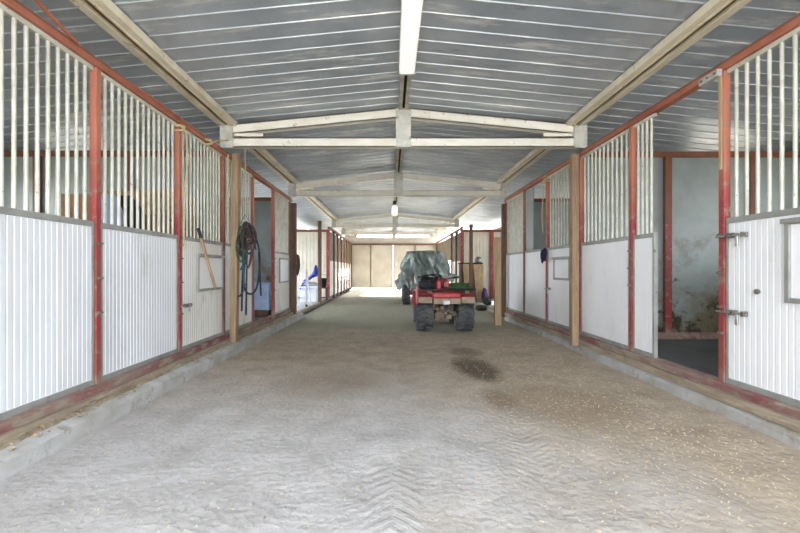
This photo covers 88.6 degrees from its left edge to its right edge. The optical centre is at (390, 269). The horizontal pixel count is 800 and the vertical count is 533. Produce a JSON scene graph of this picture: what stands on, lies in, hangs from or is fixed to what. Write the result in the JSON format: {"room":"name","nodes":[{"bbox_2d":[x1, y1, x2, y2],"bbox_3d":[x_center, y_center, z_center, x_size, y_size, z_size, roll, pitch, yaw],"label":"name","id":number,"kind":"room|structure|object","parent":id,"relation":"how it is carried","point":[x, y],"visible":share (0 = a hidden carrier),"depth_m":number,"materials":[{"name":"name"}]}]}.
{"room":"farm building","nodes":[
{"label":"farm building","id":0,"kind":"room"},
{"bbox_2d":[297,229,329,297],"bbox_3d":[-3.820,-0.215,14.695,3.260,2.470,0.130,0,0,0],"label":"wall","id":1,"kind":"structure","parent":0,"point":[307,239],"depth_m":14.70,"materials":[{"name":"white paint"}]},
{"bbox_2d":[344,231,442,242],"bbox_3d":[0.150,-0.520,22.970,5.500,3.400,0.100,0,0,0],"label":"wall","id":2,"kind":"structure","parent":0,"point":[354,239],"depth_m":22.92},
{"bbox_2d":[371,245,392,287],"bbox_3d":[-0.496,-0.195,22.867,1.208,2.370,0.045,0,0,0],"label":"door","id":3,"kind":"structure","parent":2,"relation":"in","point":[381,255],"depth_m":22.87,"materials":[{"name":"wood"}]},
{"bbox_2d":[352,243,438,244],"bbox_3d":[0.150,-1.430,22.850,5.000,0.100,0.100,0,0,0],"label":"door track","id":4,"kind":"object","parent":2,"relation":"attached to","point":[352,243],"visible":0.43,"depth_m":22.80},
{"bbox_2d":[352,245,370,287],"bbox_3d":[-1.680,-0.195,22.867,1.160,2.370,0.045,0,0,0],"label":"door","id":5,"kind":"structure","parent":4,"relation":"hanging from","point":[361,254],"depth_m":22.87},
{"bbox_2d":[393,245,414,287],"bbox_3d":[0.736,-0.195,22.867,1.208,2.370,0.045,0,0,0],"label":"door","id":6,"kind":"structure","parent":4,"relation":"hanging from","point":[399,251],"depth_m":22.87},
{"bbox_2d":[415,245,435,250],"bbox_3d":[1.960,-0.195,22.867,1.240,2.370,0.045,0,0,0],"label":"door","id":7,"kind":"structure","parent":4,"relation":"hanging from","point":[417,247],"depth_m":22.87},
{"bbox_2d":[0,289,799,532],"bbox_3d":[0.225,1.077,10.800,4.550,0.042,24.800,0,0,0],"label":"floor","id":8,"kind":"structure","parent":0,"point":[132,458],"depth_m":2.45,"materials":[{"name":"concrete"}]},
{"bbox_2d":[0,312,303,481],"bbox_3d":[-2.005,1.032,3.850,0.081,0.175,10.900,0,0,0],"label":"curb","id":9,"kind":"structure","parent":8,"relation":"on","point":[31,450],"depth_m":2.88,"materials":[{"name":"concrete"}]},
{"bbox_2d":[6,329,799,532],"bbox_3d":[0.232,1.073,4.452,4.389,0.038,6.114,0,0,0],"label":"litter","id":10,"kind":"object","parent":8,"relation":"on","point":[342,329],"visible":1,"depth_m":2.61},
{"bbox_2d":[402,273,415,303],"bbox_3d":[1.106,0.272,13.545,1.469,1.624,1.898,0,0,0],"label":"tractor","id":11,"kind":"object","parent":8,"relation":"on","point":[406,292],"visible":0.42,"depth_m":12.65,"materials":[{"name":"rubber"}]},
{"bbox_2d":[394,250,454,290],"bbox_3d":[1.129,0.011,13.565,1.999,1.342,2.323,0,0,0],"label":"tarpaulin","id":12,"kind":"object","parent":11,"relation":"on","point":[418,262],"visible":0.93,"depth_m":12.77,"materials":[{"name":"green plastic"}]},
{"bbox_2d":[412,276,475,330],"bbox_3d":[0.947,0.603,7.892,1.015,0.969,1.923,0,0,0],"label":"bike","id":13,"kind":"object","parent":8,"relation":"on","point":[453,305],"visible":0.95,"depth_m":7.09,"materials":[{"name":"metal"}]},
{"bbox_2d":[418,277,435,288],"bbox_3d":[0.638,0.224,7.205,0.314,0.203,0.415,0,0,0],"label":"tool bag","id":14,"kind":"object","parent":13,"relation":"on","point":[422,284],"visible":0.84,"depth_m":7.05,"materials":[{"name":"fabric"}]},
{"bbox_2d":[418,274,441,281],"bbox_3d":[0.679,0.141,7.186,0.402,0.152,0.358,0,0,-40],"label":"cable","id":15,"kind":"object","parent":14,"relation":"on","point":[435,278],"visible":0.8,"depth_m":7.06,"materials":[{"name":"black plastic"}]},
{"bbox_2d":[442,282,471,288],"bbox_3d":[1.141,0.273,7.168,0.510,0.103,0.408,0,0,0],"label":"rope","id":16,"kind":"object","parent":13,"relation":"on","point":[459,285],"visible":0.93,"depth_m":7.05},
{"bbox_2d":[463,264,468,292],"bbox_3d":[2.496,0.437,13.301,0.285,1.274,0.278,0,0,0],"label":"plywood sheet","id":17,"kind":"object","parent":8,"relation":"on","point":[465,266],"visible":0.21,"depth_m":13.36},
{"bbox_2d":[494,237,500,325],"bbox_3d":[2.090,0.225,8.050,0.120,1.730,0.110,0,0,0],"label":"timber post","id":18,"kind":"object","parent":8,"relation":"on","point":[497,240],"visible":0.9,"depth_m":8.00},
{"bbox_2d":[501,204,505,316],"bbox_3d":[2.460,-0.210,8.950,0.090,2.460,0.090,0,0,0],"label":"timber post","id":19,"kind":"object","parent":8,"relation":"on","point":[503,206],"visible":0.83,"depth_m":8.91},
{"bbox_2d":[4,0,799,234],"bbox_3d":[1.550,-1.784,10.750,15.100,0.896,24.700,0,0,0],"label":"ceiling","id":20,"kind":"structure","parent":0,"point":[259,60],"depth_m":4.33,"materials":[{"name":"metal"}]},
{"bbox_2d":[34,0,218,146],"bbox_3d":[-2.268,-1.768,3.099,0.081,0.387,4.403,0,0,2],"label":"conduit","id":21,"kind":"object","parent":20,"relation":"attached to","point":[38,2],"visible":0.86,"depth_m":2.91,"materials":[{"name":"brown"}]},
{"bbox_2d":[69,0,353,235],"bbox_3d":[-2.175,-1.947,10.650,0.230,0.078,24.500,0,0,0],"label":"ceiling beam","id":22,"kind":"structure","parent":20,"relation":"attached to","point":[105,13],"depth_m":3.85,"materials":[{"name":"beige paint"}]},
{"bbox_2d":[341,223,447,234],"bbox_3d":[0.165,-1.896,18.881,4.880,0.542,0.138,0,0,0],"label":"roof truss","id":23,"kind":"object","parent":20,"relation":"attached to","point":[394,229],"visible":0.75,"depth_m":18.85,"materials":[{"name":"metal"}]},
{"bbox_2d":[331,214,458,227],"bbox_3d":[0.165,-1.896,15.731,4.880,0.542,0.138,0,0,0],"label":"roof truss","id":24,"kind":"object","parent":20,"relation":"attached to","point":[395,218],"visible":0.86,"depth_m":15.70,"materials":[{"name":"metal"}]},
{"bbox_2d":[288,173,508,196],"bbox_3d":[0.165,-1.896,9.131,4.880,0.542,0.138,0,0,0],"label":"roof truss","id":25,"kind":"object","parent":20,"relation":"attached to","point":[492,189],"visible":0.97,"depth_m":9.10,"materials":[{"name":"beige paint"}]},
{"bbox_2d":[394,75,411,206],"bbox_3d":[0.165,-2.167,10.650,0.130,0.075,24.500,0,0,0],"label":"ridge beam","id":26,"kind":"structure","parent":20,"relation":"attached to","point":[405,80],"depth_m":5.17,"materials":[{"name":"black"}]},
{"bbox_2d":[399,0,422,74],"bbox_3d":[0.165,-2.076,3.515,0.170,0.088,1.530,0,0,0],"label":"strip light","id":27,"kind":"object","parent":26,"relation":"attached to","point":[411,10],"visible":1,"depth_m":3.56,"materials":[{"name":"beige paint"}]},
{"bbox_2d":[220,108,586,148],"bbox_3d":[0.165,-1.896,5.501,4.880,0.542,0.138,0,0,0],"label":"roof truss","id":28,"kind":"object","parent":20,"relation":"attached to","point":[403,140],"visible":0.98,"depth_m":5.47,"materials":[{"name":"beige paint"}]},
{"bbox_2d":[239,149,253,230],"bbox_3d":[-1.935,-1.068,5.470,0.230,1.103,0.012,0,0,0],"label":"wire","id":29,"kind":"object","parent":28,"relation":"hanging from","point":[245,149],"visible":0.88,"depth_m":5.47,"materials":[{"name":"metal"}]},
{"bbox_2d":[235,221,244,262],"bbox_3d":[-1.981,-0.371,5.400,0.145,0.549,0.062,0,0,0],"label":"halter","id":30,"kind":"object","parent":29,"relation":"hanging from","point":[236,245],"visible":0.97,"depth_m":5.40,"materials":[{"name":"green fabric"}]},
{"bbox_2d":[238,222,250,255],"bbox_3d":[-1.922,-0.403,5.414,0.191,0.456,0.072,0,0,0],"label":"halter","id":31,"kind":"object","parent":29,"relation":"hanging from","point":[245,223],"visible":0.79,"depth_m":5.40,"materials":[{"name":"fabric"}]},
{"bbox_2d":[241,254,247,314],"bbox_3d":[-1.942,-0.008,5.450,0.102,1.218,0.042,0,0,-27],"label":"lead rope","id":32,"kind":"object","parent":29,"relation":"hanging from","point":[247,254],"visible":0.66,"depth_m":5.44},
{"bbox_2d":[240,228,250,249],"bbox_3d":[-1.901,-0.445,5.408,0.145,0.379,0.143,0,0,0],"label":"halter","id":33,"kind":"object","parent":29,"relation":"hanging from","point":[241,235],"visible":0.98,"depth_m":5.35,"materials":[{"name":"brown leather"}]},
{"bbox_2d":[237,224,261,296],"bbox_3d":[-1.892,-0.129,5.454,0.333,0.979,0.093,0,0,-5],"label":"lead rope","id":34,"kind":"object","parent":29,"relation":"hanging from","point":[259,253],"visible":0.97,"depth_m":5.48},
{"bbox_2d":[244,221,256,268],"bbox_3d":[-1.851,-0.329,5.400,0.150,0.630,0.082,0,0,0],"label":"halter","id":35,"kind":"object","parent":29,"relation":"hanging from","point":[247,225],"visible":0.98,"depth_m":5.39,"materials":[{"name":"fabric"}]},
{"bbox_2d":[433,0,751,235],"bbox_3d":[2.460,-1.951,10.650,0.230,0.078,24.500,0,0,0],"label":"ceiling beam","id":36,"kind":"structure","parent":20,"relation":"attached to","point":[713,13],"depth_m":3.85,"materials":[{"name":"beige paint"}]},
{"bbox_2d":[460,229,500,298],"bbox_3d":[4.115,-0.215,14.695,3.270,2.470,0.130,0,0,0],"label":"wall","id":37,"kind":"structure","parent":0,"point":[483,239],"depth_m":14.70,"materials":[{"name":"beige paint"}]},
{"bbox_2d":[254,290,718,376],"bbox_3d":[0.150,1.030,10.650,11.200,0.200,24.500,0,0,0],"label":"floor","id":38,"kind":"structure","parent":0,"point":[702,355],"depth_m":4.68,"materials":[{"name":"concrete"}]},
{"bbox_2d":[4,150,217,241],"bbox_3d":[-3.865,-0.333,5.505,3.170,2.525,0.110,0,0,0],"label":"wall","id":39,"kind":"structure","parent":38,"relation":"on","point":[7,153],"depth_m":5.50,"materials":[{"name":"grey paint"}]},
{"bbox_2d":[0,314,293,449],"bbox_3d":[-2.138,0.954,3.850,0.205,0.057,10.900,0,0,0],"label":"trim","id":40,"kind":"structure","parent":39,"relation":"attached to","point":[49,424],"depth_m":2.96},
{"bbox_2d":[0,312,292,444],"bbox_3d":[-2.150,0.948,3.750,0.040,0.065,10.700,0,0,0],"label":"plank","id":41,"kind":"object","parent":40,"relation":"on","point":[10,435],"visible":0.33,"depth_m":3.03,"materials":[{"name":"wood"}]},
{"bbox_2d":[230,153,240,342],"bbox_3d":[-2.072,-0.280,5.460,0.120,2.520,0.100,0,0,0],"label":"timber post","id":42,"kind":"object","parent":40,"relation":"on","point":[236,158],"visible":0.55,"depth_m":5.41,"materials":[{"name":"wood"}]},
{"bbox_2d":[291,203,296,314],"bbox_3d":[-2.130,-0.235,8.980,0.110,2.450,0.100,0,0,0],"label":"timber post","id":43,"kind":"object","parent":40,"relation":"on","point":[293,205],"visible":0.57,"depth_m":8.93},
{"bbox_2d":[0,309,291,434],"bbox_3d":[-2.220,0.900,3.775,0.120,0.090,10.750,0,0,0],"label":"rail","id":44,"kind":"object","parent":38,"relation":"on","point":[8,424],"visible":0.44,"depth_m":3.11,"materials":[{"name":"paint"}]},
{"bbox_2d":[0,2,94,420],"bbox_3d":[-2.231,-0.333,2.505,0.042,2.374,1.102,0,0,0],"label":"barrier","id":45,"kind":"object","parent":44,"relation":"on","point":[47,259],"visible":1,"depth_m":2.61,"materials":[{"name":"grey metal"}]},
{"bbox_2d":[90,67,103,383],"bbox_3d":[-2.212,-0.295,3.090,0.085,2.450,0.052,0,0,0],"label":"post","id":46,"kind":"object","parent":44,"relation":"on","point":[95,74],"visible":0.73,"depth_m":3.07,"materials":[{"name":"metal"}]},
{"bbox_2d":[101,72,177,381],"bbox_3d":[-2.231,-0.333,3.690,0.042,2.374,1.132,0,0,0],"label":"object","id":47,"kind":"structure","parent":44,"relation":"on","point":[139,267],"depth_m":3.59,"materials":[{"name":"grey metal"}]},
{"bbox_2d":[174,127,183,351],"bbox_3d":[-2.212,-0.295,4.290,0.085,2.450,0.052,0,0,0],"label":"post","id":48,"kind":"object","parent":44,"relation":"on","point":[177,135],"visible":0.73,"depth_m":4.27,"materials":[{"name":"metal"}]},
{"bbox_2d":[170,123,188,248],"bbox_3d":[-2.226,-0.874,4.296,0.161,1.308,0.146,0,0,0],"label":"rope","id":49,"kind":"object","parent":48,"relation":"attached to","point":[183,127],"visible":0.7,"depth_m":4.29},
{"bbox_2d":[182,130,224,350],"bbox_3d":[-2.212,-0.333,4.855,0.079,2.374,1.062,0,0,0],"label":"door","id":50,"kind":"structure","parent":44,"relation":"on","point":[204,322],"depth_m":4.80,"materials":[{"name":"grey metal"}]},
{"bbox_2d":[197,228,216,287],"bbox_3d":[-2.154,-0.125,4.799,0.032,0.698,0.418,0,0,3],"label":"wooden stick","id":51,"kind":"object","parent":50,"relation":"attached to","point":[198,229],"visible":1,"depth_m":4.78,"materials":[{"name":"wood"}]},
{"bbox_2d":[220,155,224,334],"bbox_3d":[-2.228,-0.295,5.420,0.053,2.450,0.052,0,0,0],"label":"post","id":52,"kind":"object","parent":44,"relation":"on","point":[222,159],"visible":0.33,"depth_m":5.39,"materials":[{"name":"metal"}]},
{"bbox_2d":[225,157,252,333],"bbox_3d":[-2.231,-0.333,6.000,0.042,2.374,1.092,0,0,0],"label":"barrier","id":53,"kind":"object","parent":44,"relation":"on","point":[244,320],"visible":0.47,"depth_m":6.00,"materials":[{"name":"grey metal"}]},
{"bbox_2d":[226,154,228,241],"bbox_3d":[-2.144,-0.945,5.380,0.027,1.153,0.065,0,0,-9],"label":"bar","id":54,"kind":"object","parent":53,"relation":"attached to","point":[227,154],"visible":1,"depth_m":5.37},
{"bbox_2d":[250,175,253,322],"bbox_3d":[-2.228,-0.295,6.580,0.053,2.450,0.060,0,0,0],"label":"post","id":55,"kind":"object","parent":44,"relation":"on","point":[252,177],"visible":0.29,"depth_m":6.55,"materials":[{"name":"metal"}]},
{"bbox_2d":[271,189,275,314],"bbox_3d":[-2.212,-0.295,7.750,0.085,2.450,0.070,0,0,0],"label":"post","id":56,"kind":"object","parent":44,"relation":"on","point":[273,258],"visible":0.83,"depth_m":7.71,"materials":[{"name":"metal"}]},
{"bbox_2d":[275,191,289,314],"bbox_3d":[-2.212,-0.333,8.365,0.079,2.374,1.162,0,0,0],"label":"barrier","id":57,"kind":"object","parent":44,"relation":"on","point":[282,261],"visible":0.96,"depth_m":8.35,"materials":[{"name":"grey metal"}]},
{"bbox_2d":[288,200,290,308],"bbox_3d":[-2.228,-0.295,8.980,0.053,2.450,0.060,0,0,0],"label":"post","id":58,"kind":"object","parent":44,"relation":"on","point":[289,202],"visible":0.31,"depth_m":8.98,"materials":[{"name":"metal"}]},
{"bbox_2d":[229,197,275,281],"bbox_3d":[-3.865,-0.333,9.025,3.170,2.525,0.110,0,0,0],"label":"wall","id":59,"kind":"structure","parent":38,"relation":"on","point":[262,205],"depth_m":9.02,"materials":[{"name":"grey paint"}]},
{"bbox_2d":[254,282,270,316],"bbox_3d":[-2.860,0.595,8.349,0.900,0.670,0.572,0,0,0],"label":"trough","id":60,"kind":"object","parent":38,"relation":"on","point":[262,304],"visible":0.24,"depth_m":8.10,"materials":[{"name":"blue plastic"}]},
{"bbox_2d":[297,269,311,306],"bbox_3d":[-2.546,0.503,11.718,0.445,1.047,0.676,0,0,0],"label":"step ladder","id":61,"kind":"object","parent":38,"relation":"on","point":[306,270],"visible":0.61,"depth_m":11.64,"materials":[{"name":"white metal"}]},
{"bbox_2d":[299,286,317,301],"bbox_3d":[-2.618,0.765,13.209,0.580,0.510,0.522,0,0,0],"label":"storage box","id":62,"kind":"object","parent":38,"relation":"on","point":[313,289],"visible":0.68,"depth_m":12.98,"materials":[{"name":"white plastic"}]},
{"bbox_2d":[297,298,329,312],"bbox_3d":[-2.230,1.025,11.950,0.100,0.070,5.500,0,0,0],"label":"rail","id":63,"kind":"object","parent":38,"relation":"on","point":[309,307],"visible":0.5,"depth_m":11.24,"materials":[{"name":"brown wood"}]},
{"bbox_2d":[318,221,321,303],"bbox_3d":[-2.210,-0.240,12.720,0.100,2.560,0.100,0,0,0],"label":"timber post","id":64,"kind":"object","parent":63,"relation":"on","point":[319,222],"visible":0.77,"depth_m":12.67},
{"bbox_2d":[330,232,334,297],"bbox_3d":[-2.230,-0.200,15.384,0.100,2.560,1.149,0,0,0],"label":"barrier","id":65,"kind":"object","parent":38,"relation":"on","point":[332,235],"visible":0.8,"depth_m":15.63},
{"bbox_2d":[335,234,338,295],"bbox_3d":[-2.230,-0.200,16.533,0.100,2.560,1.149,0,0,0],"label":"barrier","id":66,"kind":"object","parent":38,"relation":"on","point":[336,235],"visible":0.7,"depth_m":17.01,"materials":[{"name":"metal"}]},
{"bbox_2d":[339,237,341,293],"bbox_3d":[-2.230,-0.200,17.681,0.100,2.560,1.149,0,0,0],"label":"barrier","id":67,"kind":"object","parent":38,"relation":"on","point":[340,238],"visible":0.68,"depth_m":18.11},
{"bbox_2d":[342,239,344,292],"bbox_3d":[-2.230,-0.200,18.830,0.100,2.560,1.149,0,0,0],"label":"barrier","id":68,"kind":"object","parent":38,"relation":"on","point":[343,240],"visible":0.75,"depth_m":19.25,"materials":[{"name":"metal"}]},
{"bbox_2d":[345,240,347,291],"bbox_3d":[-2.230,-0.200,19.979,0.100,2.560,1.149,0,0,0],"label":"barrier","id":69,"kind":"object","parent":38,"relation":"on","point":[346,241],"visible":0.7,"depth_m":20.45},
{"bbox_2d":[436,237,450,260],"bbox_3d":[2.560,-0.200,20.050,0.100,2.560,5.600,0,0,0],"label":"barrier","id":70,"kind":"object","parent":38,"relation":"on","point":[445,245],"visible":0.56,"depth_m":18.91,"materials":[{"name":"red paint"}]},
{"bbox_2d":[451,235,454,282],"bbox_3d":[2.560,-0.200,16.640,0.100,2.560,1.220,0,0,0],"label":"barrier","id":71,"kind":"object","parent":38,"relation":"on","point":[452,236],"visible":0.48,"depth_m":16.79,"materials":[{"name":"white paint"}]},
{"bbox_2d":[455,232,459,282],"bbox_3d":[2.560,-0.200,15.420,0.100,2.560,1.220,0,0,0],"label":"barrier","id":72,"kind":"object","parent":38,"relation":"on","point":[457,235],"visible":0.52,"depth_m":15.78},
{"bbox_2d":[458,263,482,299],"bbox_3d":[2.667,0.420,13.800,0.718,1.320,0.660,0,0,0],"label":"bin","id":73,"kind":"object","parent":38,"relation":"on","point":[461,274],"visible":0.27,"depth_m":13.50,"materials":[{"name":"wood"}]},
{"bbox_2d":[473,264,483,301],"bbox_3d":[2.860,0.448,13.236,0.344,1.268,0.407,0,0,0],"label":"plywood sheet","id":74,"kind":"object","parent":38,"relation":"on","point":[478,268],"visible":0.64,"depth_m":13.27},
{"bbox_2d":[473,302,493,312],"bbox_3d":[2.560,1.025,11.950,0.100,0.070,5.500,0,0,0],"label":"rail","id":75,"kind":"object","parent":38,"relation":"on","point":[489,309],"visible":0.14,"depth_m":10.66,"materials":[{"name":"brown wood"}]},
{"bbox_2d":[469,224,472,293],"bbox_3d":[2.540,-0.200,13.000,0.100,2.480,0.100,0,0,0],"label":"timber post","id":76,"kind":"object","parent":75,"relation":"on","point":[470,225],"visible":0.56,"depth_m":12.95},
{"bbox_2d":[506,309,799,419],"bbox_3d":[2.550,0.900,3.775,0.120,0.090,10.750,0,0,0],"label":"rail","id":77,"kind":"object","parent":38,"relation":"on","point":[712,381],"visible":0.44,"depth_m":3.42,"materials":[{"name":"paint"}]},
{"bbox_2d":[506,192,522,313],"bbox_3d":[2.561,-0.333,8.465,0.042,2.374,1.202,0,0,0],"label":"barrier","id":78,"kind":"object","parent":77,"relation":"on","point":[514,256],"visible":0.91,"depth_m":8.41,"materials":[{"name":"grey metal"}]},
{"bbox_2d":[523,190,526,314],"bbox_3d":[2.558,-0.295,7.830,0.053,2.450,0.060,0,0,0],"label":"post","id":79,"kind":"object","parent":77,"relation":"on","point":[524,191],"visible":0.51,"depth_m":7.80,"materials":[{"name":"metal"}]},
{"bbox_2d":[525,248,545,321],"bbox_3d":[2.561,0.246,7.260,0.042,1.216,1.072,0,0,0],"label":"barrier","id":80,"kind":"object","parent":77,"relation":"on","point":[535,270],"visible":0.85,"depth_m":7.23,"materials":[{"name":"grey metal"}]},
{"bbox_2d":[526,187,533,249],"bbox_3d":[2.561,-0.930,7.560,0.022,1.120,0.400,0,0,0],"label":"sheet","id":81,"kind":"object","parent":80,"relation":"on","point":[529,193],"visible":1,"depth_m":7.49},
{"bbox_2d":[540,177,549,322],"bbox_3d":[2.502,-0.295,6.637,0.166,2.450,0.165,0,0,0],"label":"post","id":82,"kind":"object","parent":77,"relation":"on","point":[547,182],"depth_m":6.66,"materials":[{"name":"metal"}]},
{"bbox_2d":[547,164,568,329],"bbox_3d":[2.542,-0.333,6.105,0.079,2.374,1.102,0,0,0],"label":"door","id":83,"kind":"structure","parent":77,"relation":"on","point":[558,256],"depth_m":6.25,"materials":[{"name":"grey metal"}]},
{"bbox_2d":[579,157,583,333],"bbox_3d":[2.558,-0.295,5.520,0.053,2.450,0.052,0,0,0],"label":"post","id":84,"kind":"object","parent":77,"relation":"on","point":[581,161],"visible":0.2,"depth_m":5.49,"materials":[{"name":"metal"}]},
{"bbox_2d":[581,128,628,349],"bbox_3d":[2.561,-0.333,4.930,0.042,2.374,1.112,0,0,0],"label":"barrier","id":85,"kind":"object","parent":77,"relation":"on","point":[605,262],"visible":0.96,"depth_m":4.83,"materials":[{"name":"grey metal"}]},
{"bbox_2d":[627,126,635,350],"bbox_3d":[2.542,-0.295,4.340,0.085,2.450,0.052,0,0,0],"label":"post","id":86,"kind":"object","parent":77,"relation":"on","point":[632,131],"visible":0.78,"depth_m":4.32,"materials":[{"name":"metal"}]},
{"bbox_2d":[633,113,657,357],"bbox_3d":[2.561,-0.333,4.135,0.042,2.374,0.342,0,0,0],"label":"barrier","id":87,"kind":"object","parent":77,"relation":"on","point":[645,246],"visible":1,"depth_m":4.14,"materials":[{"name":"grey metal"}]},
{"bbox_2d":[716,70,730,381],"bbox_3d":[2.542,-0.295,3.145,0.085,2.450,0.052,0,0,0],"label":"post","id":88,"kind":"object","parent":77,"relation":"on","point":[725,172],"visible":0.73,"depth_m":3.12,"materials":[{"name":"metal"}]},
{"bbox_2d":[699,69,721,169],"bbox_3d":[2.503,-1.153,3.220,0.058,0.765,0.190,0,0,0],"label":"clamp","id":89,"kind":"object","parent":88,"relation":"attached to","point":[717,73],"visible":1,"depth_m":3.15,"materials":[{"name":"metal"}]},
{"bbox_2d":[726,26,799,406],"bbox_3d":[2.542,-0.333,2.553,0.079,2.374,1.117,0,0,0],"label":"door","id":90,"kind":"structure","parent":77,"relation":"on","point":[763,350],"depth_m":2.79,"materials":[{"name":"grey metal"}]},
{"bbox_2d":[715,310,747,324],"bbox_3d":[2.522,0.348,3.030,0.040,0.103,0.270,0,0,0],"label":"bolt","id":91,"kind":"object","parent":90,"relation":"attached to","point":[727,312],"visible":1,"depth_m":2.98,"materials":[{"name":"metal"}]},
{"bbox_2d":[715,232,747,246],"bbox_3d":[2.522,-0.222,3.030,0.040,0.103,0.270,0,0,0],"label":"bolt","id":92,"kind":"object","parent":90,"relation":"attached to","point":[741,234],"visible":1,"depth_m":2.98,"materials":[{"name":"metal"}]},
{"bbox_2d":[586,151,799,338],"bbox_3d":[4.180,-0.333,5.545,3.140,2.525,0.110,0,0,0],"label":"wall","id":93,"kind":"structure","parent":38,"relation":"on","point":[685,183],"depth_m":5.54,"materials":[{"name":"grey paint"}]},
{"bbox_2d":[505,316,799,449],"bbox_3d":[2.463,1.048,3.600,0.063,0.145,10.400,0,0,0],"label":"trim","id":94,"kind":"structure","parent":93,"relation":"attached to","point":[788,436],"depth_m":3.35,"materials":[{"name":"concrete"}]},
{"bbox_2d":[569,154,578,345],"bbox_3d":[2.420,-0.263,5.420,0.090,2.515,0.100,0,0,0],"label":"timber post","id":95,"kind":"object","parent":94,"relation":"on","point":[574,158],"visible":1,"depth_m":5.37,"materials":[{"name":"wood"}]},
{"bbox_2d":[504,312,799,432],"bbox_3d":[2.480,0.948,3.750,0.040,0.065,10.700,0,0,0],"label":"plank","id":96,"kind":"object","parent":94,"relation":"on","point":[787,421],"visible":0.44,"depth_m":3.33,"materials":[{"name":"wood"}]},
{"bbox_3d":[-2.980,0.749,5.099,0.968,0.378,0.486,0,0,0],"label":"hay bale","id":97,"kind":"object","parent":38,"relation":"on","visible":0},
{"bbox_3d":[-2.980,0.369,5.099,0.968,0.378,0.486,0,0,0],"label":"hay bale","id":98,"kind":"object","parent":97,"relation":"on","visible":0},
{"bbox_3d":[-3.020,-0.011,5.102,0.968,0.379,0.486,0,0,0],"label":"hay bale","id":99,"kind":"object","parent":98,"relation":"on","visible":0},
{"bbox_2d":[169,222,196,237],"bbox_3d":[-2.960,-0.391,5.093,0.968,0.378,0.486,0,0,0],"label":"hay bale","id":100,"kind":"object","parent":99,"relation":"on","point":[169,222],"visible":0.06,"depth_m":5.04,"materials":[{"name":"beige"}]},
{"bbox_2d":[101,189,196,224],"bbox_3d":[-3.000,-0.771,5.107,0.968,0.378,0.486,0,0,0],"label":"hay bale","id":101,"kind":"object","parent":100,"relation":"on","point":[122,190],"visible":0.18,"depth_m":4.88,"materials":[{"name":"orange"}]},
{"bbox_3d":[-4.020,0.749,5.088,0.968,0.378,0.486,0,0,0],"label":"hay bale","id":102,"kind":"object","parent":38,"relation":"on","visible":0},
{"bbox_3d":[-4.000,0.369,5.112,0.968,0.378,0.486,0,0,0],"label":"hay bale","id":103,"kind":"object","parent":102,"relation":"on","visible":0},
{"bbox_3d":[-4.050,-0.011,5.084,0.968,0.379,0.486,0,0,0],"label":"hay bale","id":104,"kind":"object","parent":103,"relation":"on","visible":0},
{"bbox_3d":[-3.980,-0.391,5.116,0.968,0.378,0.486,0,0,0],"label":"hay bale","id":105,"kind":"object","parent":104,"relation":"on","visible":0},
{"bbox_2d":[61,194,89,220],"bbox_3d":[-3.780,-0.756,5.080,0.340,0.313,0.360,0,0,-6],"label":"cardboard box","id":106,"kind":"object","parent":105,"relation":"on","point":[62,195],"visible":0.25,"depth_m":4.90,"materials":[{"name":"brown cardboard"}]},
{"bbox_3d":[-3.125,0.278,4.170,1.250,1.305,1.180,0,0,0],"label":"storage shelf","id":107,"kind":"object","parent":38,"relation":"on","visible":0},
{"bbox_2d":[101,193,123,225],"bbox_3d":[-2.677,-0.551,3.872,0.223,0.352,0.311,0,0,0],"label":"plastic bag","id":108,"kind":"object","parent":107,"relation":"on","point":[108,194],"visible":0.27,"depth_m":3.83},
{"bbox_2d":[116,195,141,228],"bbox_3d":[-2.781,-0.580,4.267,0.364,0.410,0.378,0,0,-37],"label":"blanket","id":109,"kind":"object","parent":107,"relation":"on","point":[122,196],"visible":0.2,"depth_m":4.18,"materials":[{"name":"fabric"}]},
{"bbox_2d":[145,214,166,232],"bbox_3d":[-2.740,-0.496,4.610,0.340,0.243,0.240,0,0,6],"label":"cardboard box","id":110,"kind":"object","parent":107,"relation":"on","point":[145,214],"visible":0.04,"depth_m":4.51,"materials":[{"name":"brown cardboard"}]},
{"bbox_3d":[2.542,0.959,3.650,0.115,0.088,10.500,0,0,0],"label":"trim","id":111,"kind":"structure","parent":38,"relation":"on","visible":0},
{"bbox_2d":[9,315,769,449],"bbox_3d":[0.171,0.952,5.174,4.778,0.043,6.651,0,0,0],"label":"gravel","id":112,"kind":"object","parent":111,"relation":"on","point":[160,374],"visible":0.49,"depth_m":3.17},
{"bbox_3d":[4.855,-0.248,7.700,1.910,2.857,18.600,0,0,0],"label":"wall","id":113,"kind":"structure","parent":0,"visible":0},
{"bbox_2d":[527,198,568,250],"bbox_3d":[4.180,-0.333,9.165,3.140,2.525,0.110,0,0,0],"label":"wall","id":114,"kind":"structure","parent":113,"relation":"attached to","point":[539,236],"depth_m":9.16,"materials":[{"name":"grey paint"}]},
{"bbox_3d":[-2.240,-0.332,0.145,0.020,2.375,3.490,0,0,0],"label":"wall","id":115,"kind":"structure","parent":0,"visible":0},
{"bbox_2d":[0,0,292,201],"bbox_3d":[-2.236,-1.567,3.800,0.079,0.085,10.800,0,0,0],"label":"rail","id":116,"kind":"object","parent":115,"relation":"on","point":[16,6],"visible":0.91,"depth_m":3.13,"materials":[{"name":"metal"}]},
{"bbox_3d":[2.570,-0.332,0.165,0.020,2.375,3.530,0,0,0],"label":"wall","id":117,"kind":"structure","parent":0,"visible":0},
{"bbox_2d":[504,13,799,201],"bbox_3d":[2.566,-1.567,3.800,0.079,0.085,10.800,0,0,0],"label":"rail","id":118,"kind":"object","parent":117,"relation":"on","point":[793,23],"visible":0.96,"depth_m":3.58,"materials":[{"name":"red paint"}]},
{"label":"outside","id":119,"kind":"structure","parent":0,"visible":0},
{"bbox_2d":[304,282,449,314],"bbox_3d":[0.000,1.310,10.000,120.000,0.340,120.000,0,0,0],"label":"ground","id":120,"kind":"structure","parent":119,"point":[449,282],"depth_m":19.48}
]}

